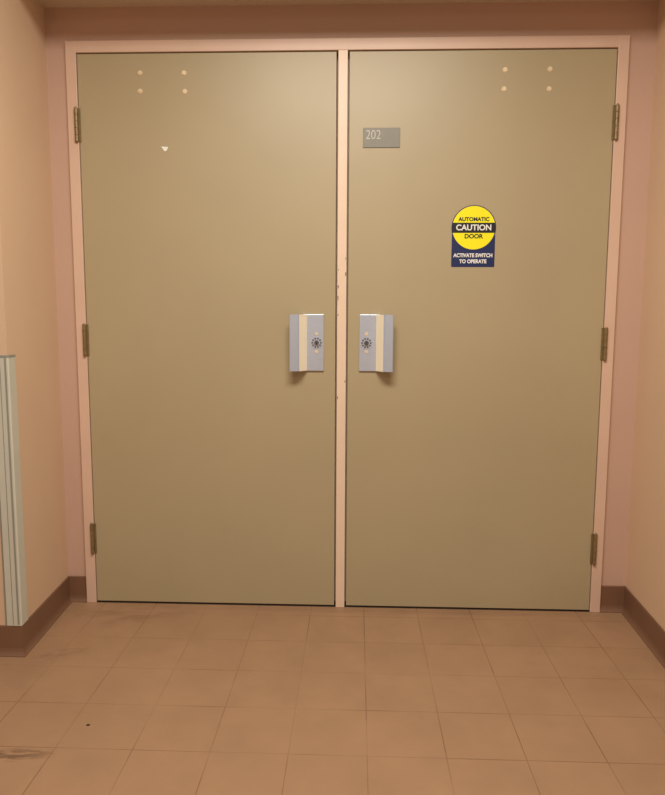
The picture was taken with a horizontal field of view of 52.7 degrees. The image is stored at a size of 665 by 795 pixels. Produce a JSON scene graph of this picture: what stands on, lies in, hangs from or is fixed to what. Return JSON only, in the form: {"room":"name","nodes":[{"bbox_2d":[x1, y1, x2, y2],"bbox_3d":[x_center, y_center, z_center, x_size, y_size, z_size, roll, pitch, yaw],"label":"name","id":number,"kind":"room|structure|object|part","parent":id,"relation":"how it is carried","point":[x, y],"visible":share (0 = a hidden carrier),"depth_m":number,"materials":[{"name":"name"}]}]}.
{"room":"building corridor","nodes":[
{"label":"building corridor","id":0,"kind":"room"},
{"bbox_2d":[0,0,67,624],"bbox_3d":[-2.276,-0.440,2.433,2.582,2.460,0.712,0,7,2],"label":"wall","id":1,"kind":"structure","parent":0,"point":[28,300],"depth_m":2.24,"materials":[{"name":"beige paint"}]},
{"bbox_2d":[0,355,27,625],"bbox_3d":[-1.023,0.300,2.137,0.056,0.869,0.056,0,7,2],"label":"guard","id":2,"kind":"object","parent":1,"relation":"attached to","point":[11,506],"visible":1,"depth_m":2.12,"materials":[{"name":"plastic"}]},
{"bbox_2d":[0,576,86,656],"bbox_3d":[-2.264,0.750,2.418,2.628,0.100,0.437,0,7,2],"label":"baseboard","id":3,"kind":"structure","parent":1,"relation":"attached to","point":[15,641],"depth_m":2.31,"materials":[{"name":"brown plastic"}]},
{"bbox_2d":[0,602,664,794],"bbox_3d":[-0.044,1.052,0.567,7.200,0.050,4.600,0,7,2],"label":"floor","id":4,"kind":"structure","parent":0,"point":[113,698],"depth_m":1.90,"materials":[{"name":"tile"}]},
{"bbox_2d":[97,600,589,611],"bbox_3d":[0.031,0.786,2.609,1.870,0.004,0.120,0,7,2],"label":"threshold","id":5,"kind":"object","parent":4,"relation":"on","point":[334,605],"visible":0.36,"depth_m":2.55,"materials":[{"name":"grey metal"}]},
{"bbox_2d":[38,0,646,7],"bbox_3d":[-0.034,-1.292,0.293,7.200,0.350,4.600,0,7,2],"label":"ceiling","id":6,"kind":"structure","parent":0,"point":[45,3],"depth_m":2.30,"materials":[{"name":"paint"}]},
{"bbox_2d":[44,0,658,585],"bbox_3d":[0.046,-0.435,2.481,2.112,2.460,0.130,0,7,2],"label":"wall","id":7,"kind":"structure","parent":0,"point":[636,19],"depth_m":2.34,"materials":[{"name":"paint"}]},
{"bbox_2d":[74,107,80,142],"bbox_3d":[-0.901,-0.962,2.370,0.021,0.122,0.015,0,7,2],"label":"hinge","id":8,"kind":"object","parent":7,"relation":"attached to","point":[77,117],"visible":1,"depth_m":2.37,"materials":[{"name":"brown metal"}]},
{"bbox_2d":[82,323,89,356],"bbox_3d":[-0.904,-0.210,2.458,0.021,0.122,0.015,0,7,2],"label":"hinge","id":9,"kind":"object","parent":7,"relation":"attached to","point":[85,334],"visible":1,"depth_m":2.46,"materials":[{"name":"brown metal"}]},
{"bbox_2d":[90,523,96,554],"bbox_3d":[-0.908,0.535,2.545,0.021,0.122,0.015,0,7,2],"label":"hinge","id":10,"kind":"object","parent":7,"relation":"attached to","point":[93,540],"visible":1,"depth_m":2.54,"materials":[{"name":"brown metal"}]},
{"bbox_2d":[77,52,336,604],"bbox_3d":[-0.445,-0.206,2.442,0.910,1.995,0.103,0,7,2],"label":"door","id":11,"kind":"structure","parent":7,"relation":"in","point":[213,460],"depth_m":2.44,"materials":[{"name":"metal"}]},
{"bbox_2d":[138,70,186,93],"bbox_3d":[-0.595,-1.103,2.349,0.175,0.080,0.004,0,7,2],"label":"bolts","id":12,"kind":"object","parent":11,"relation":"attached to","point":[140,91],"visible":1,"depth_m":2.35,"materials":[{"name":"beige metal"}]},
{"bbox_3d":[-0.097,-0.197,2.422,0.130,0.204,0.036,-2,7,-22],"label":"door pull handle","id":13,"kind":"part","parent":11,"relation":"part of","materials":[{"name":"silver metal"}]},
{"bbox_2d":[334,50,349,606],"bbox_3d":[0.034,-0.207,2.481,0.064,2.006,0.104,0,7,2],"label":"mullion","id":14,"kind":"object","parent":7,"relation":"attached to","point":[343,59],"visible":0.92,"depth_m":2.43,"materials":[{"name":"metal"}]},
{"bbox_2d":[65,35,629,611],"bbox_3d":[0.035,-0.227,2.488,1.944,2.045,0.124,0,7,2],"label":"door frame","id":15,"kind":"structure","parent":7,"relation":"attached to","point":[621,43],"depth_m":2.35,"materials":[{"name":"metal"}]},
{"bbox_2d":[346,49,616,609],"bbox_3d":[0.510,-0.198,2.409,0.910,1.995,0.103,0,7,2],"label":"door","id":16,"kind":"structure","parent":7,"relation":"in","point":[471,462],"depth_m":2.41,"materials":[{"name":"metal"}]},
{"bbox_3d":[0.161,-0.195,2.413,0.130,0.204,0.036,4,7,26],"label":"door pull handle","id":17,"kind":"part","parent":16,"relation":"part of","materials":[{"name":"silver metal"}]},
{"bbox_2d":[363,128,399,147],"bbox_3d":[0.171,-0.906,2.344,0.129,0.067,0.004,0,7,2],"label":"number plaque","id":18,"kind":"object","parent":16,"relation":"attached to","point":[372,137],"visible":1,"depth_m":2.34,"materials":[{"name":"grey plastic"}]},
{"bbox_2d":[451,205,495,266],"bbox_3d":[0.498,-0.570,2.372,0.156,0.214,0.002,0,7,2],"label":"caution sign","id":19,"kind":"object","parent":16,"relation":"attached to","point":[473,228],"visible":1,"depth_m":2.37,"materials":[{"name":"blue plastic"}]},
{"bbox_3d":[0.498,-0.520,2.378,0.152,0.114,0.001,0,7,2],"label":"panel","id":20,"kind":"part","parent":19,"relation":"part of","materials":[{"name":"blue plastic"}]},
{"bbox_3d":[0.499,-0.569,2.371,0.065,0.016,0.001,0,7,2],"label":"text door","id":21,"kind":"part","parent":19,"relation":"part of","materials":[{"name":"black"}]},
{"bbox_2d":[501,66,552,91],"bbox_3d":[0.667,-1.092,2.304,0.171,0.082,0.004,0,7,2],"label":"bolts","id":22,"kind":"object","parent":16,"relation":"attached to","point":[550,68],"visible":1,"depth_m":2.30,"materials":[{"name":"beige metal"}]},
{"bbox_2d":[590,533,597,565],"bbox_3d":[0.966,0.561,2.480,0.021,0.122,0.015,0,7,2],"label":"hinge","id":23,"kind":"object","parent":7,"relation":"attached to","point":[593,552],"visible":1,"depth_m":2.48,"materials":[{"name":"brown metal"}]},
{"bbox_2d":[600,327,607,360],"bbox_3d":[0.969,-0.190,2.392,0.021,0.122,0.015,0,7,2],"label":"hinge","id":24,"kind":"object","parent":7,"relation":"attached to","point":[604,338],"visible":1,"depth_m":2.39,"materials":[{"name":"brown metal"}]},
{"bbox_2d":[611,103,619,140],"bbox_3d":[0.973,-0.944,2.304,0.021,0.122,0.015,0,7,2],"label":"hinge","id":25,"kind":"object","parent":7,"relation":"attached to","point":[616,108],"visible":1,"depth_m":2.30,"materials":[{"name":"brown metal"}]},
{"bbox_2d":[625,0,664,630],"bbox_3d":[2.352,-0.401,2.268,2.556,2.460,0.712,0,7,2],"label":"wall","id":26,"kind":"structure","parent":0,"point":[645,569],"depth_m":2.28,"materials":[{"name":"beige paint"}]},
{"bbox_2d":[600,585,664,667],"bbox_3d":[2.306,0.789,2.256,2.628,0.100,0.437,0,7,2],"label":"baseboard","id":27,"kind":"structure","parent":26,"relation":"attached to","point":[614,599],"depth_m":2.38,"materials":[{"name":"brown plastic"}]}
]}

